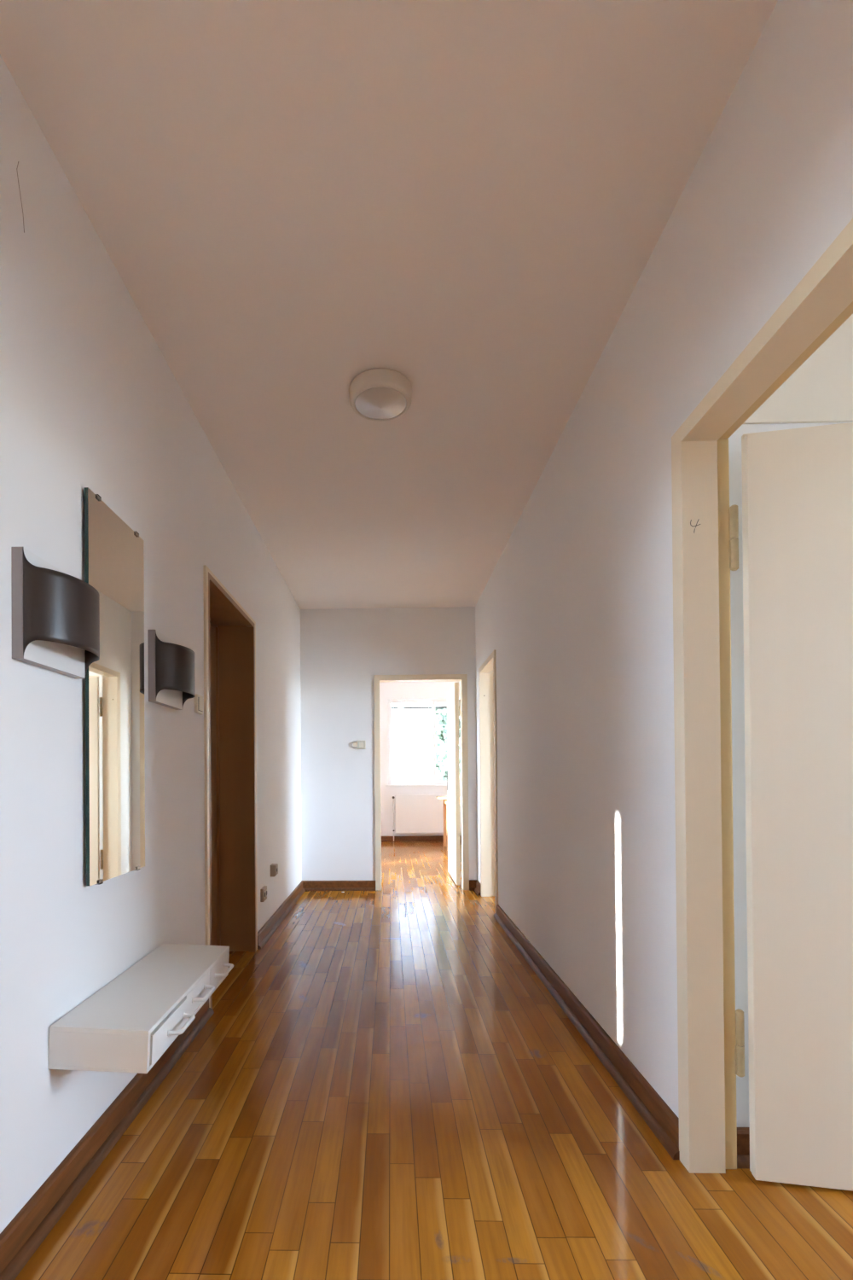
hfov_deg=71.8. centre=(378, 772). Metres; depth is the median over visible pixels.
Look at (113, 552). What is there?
wall mirror
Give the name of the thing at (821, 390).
ceiling
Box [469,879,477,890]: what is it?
baseboard
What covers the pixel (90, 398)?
wall
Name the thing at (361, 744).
switch plate
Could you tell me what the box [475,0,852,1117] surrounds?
wall
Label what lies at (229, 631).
door
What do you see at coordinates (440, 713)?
leafy tree
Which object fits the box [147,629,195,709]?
wall sconce
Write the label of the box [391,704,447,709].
roller shutter
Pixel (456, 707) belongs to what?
door
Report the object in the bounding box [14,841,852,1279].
floor
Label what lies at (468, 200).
ceiling
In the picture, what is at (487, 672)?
door
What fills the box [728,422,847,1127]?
wall
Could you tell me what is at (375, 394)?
ceiling lamp
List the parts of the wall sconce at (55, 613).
reflector plate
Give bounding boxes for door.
[203,564,257,1008]
[374,674,469,890]
[478,649,498,913]
[671,218,852,1191]
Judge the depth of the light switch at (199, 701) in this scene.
2.53 m
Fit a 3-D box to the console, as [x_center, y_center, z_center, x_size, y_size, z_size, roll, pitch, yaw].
[-0.655,0.678,1.786,0.286,0.115,0.716,0,0,1]
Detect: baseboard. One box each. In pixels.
[0,998,214,1279]
[257,880,305,949]
[302,880,375,890]
[381,835,461,841]
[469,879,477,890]
[474,880,480,895]
[494,904,680,1159]
[737,1127,750,1168]
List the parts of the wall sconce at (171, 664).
reflector plate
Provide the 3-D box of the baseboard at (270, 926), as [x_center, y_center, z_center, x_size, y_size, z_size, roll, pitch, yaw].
[-0.719,1.053,4.566,0.036,0.090,1.887,0,0,1]
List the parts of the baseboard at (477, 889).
shoe moulding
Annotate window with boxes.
[385,698,460,786]
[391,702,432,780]
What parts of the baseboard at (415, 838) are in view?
shoe moulding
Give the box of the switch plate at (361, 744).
[357,740,366,749]
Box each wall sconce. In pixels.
[11,546,99,678]
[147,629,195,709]
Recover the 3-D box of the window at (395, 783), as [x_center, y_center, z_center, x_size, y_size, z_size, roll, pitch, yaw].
[1.058,-0.496,9.656,1.865,1.445,0.185,0,0,1]
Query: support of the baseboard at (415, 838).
attached to the wall at (388, 690)
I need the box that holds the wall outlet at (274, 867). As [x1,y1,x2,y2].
[270,863,278,876]
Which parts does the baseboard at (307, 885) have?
shoe moulding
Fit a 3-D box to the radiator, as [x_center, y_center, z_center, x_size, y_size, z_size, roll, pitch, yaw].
[0.994,0.734,9.521,1.525,0.767,0.149,0,0,1]
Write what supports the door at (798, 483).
in the wall at (575, 609)
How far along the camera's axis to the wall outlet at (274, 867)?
4.08 m
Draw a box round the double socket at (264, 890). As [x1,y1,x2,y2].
[260,885,267,901]
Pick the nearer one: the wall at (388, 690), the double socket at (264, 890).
the double socket at (264, 890)
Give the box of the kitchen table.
[436,796,461,850]
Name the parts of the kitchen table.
leg, leg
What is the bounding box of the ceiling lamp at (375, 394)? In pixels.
[349,368,412,421]
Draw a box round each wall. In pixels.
[0,54,302,1233]
[300,606,477,880]
[379,681,461,836]
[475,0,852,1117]
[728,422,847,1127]
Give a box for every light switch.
[194,693,203,714]
[353,740,366,749]
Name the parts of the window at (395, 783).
sill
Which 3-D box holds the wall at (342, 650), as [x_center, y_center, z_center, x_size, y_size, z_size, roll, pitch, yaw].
[0.099,-0.224,5.576,1.648,2.646,0.150,0,0,1]
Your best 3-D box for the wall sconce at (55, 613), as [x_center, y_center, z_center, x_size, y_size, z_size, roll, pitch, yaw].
[-0.759,-0.378,1.437,0.108,0.250,0.265,0,0,1]
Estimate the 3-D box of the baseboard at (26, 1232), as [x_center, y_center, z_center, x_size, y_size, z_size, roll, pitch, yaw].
[-0.776,1.034,1.843,0.036,0.090,1.606,0,0,1]
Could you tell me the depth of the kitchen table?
8.89 m
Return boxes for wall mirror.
[84,487,145,886]
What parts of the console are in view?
drawer, drawer handle, drawer, drawer handle, drawer, drawer handle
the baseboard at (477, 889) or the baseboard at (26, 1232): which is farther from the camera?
the baseboard at (477, 889)
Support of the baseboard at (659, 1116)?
attached to the wall at (575, 609)
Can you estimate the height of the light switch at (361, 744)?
0.078 m
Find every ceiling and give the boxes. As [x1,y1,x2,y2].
[0,0,778,609]
[743,314,852,424]
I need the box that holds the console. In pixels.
[47,942,233,1073]
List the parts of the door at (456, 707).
handle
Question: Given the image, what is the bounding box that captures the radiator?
[392,794,461,841]
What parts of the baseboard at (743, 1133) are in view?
shoe moulding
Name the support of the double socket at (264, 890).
attached to the wall at (90, 398)
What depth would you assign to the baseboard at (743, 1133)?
1.60 m
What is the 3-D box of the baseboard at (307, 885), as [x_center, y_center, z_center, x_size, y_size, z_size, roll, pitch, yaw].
[-0.370,1.057,5.484,0.695,0.090,0.036,0,0,1]
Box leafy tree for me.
[395,703,460,780]

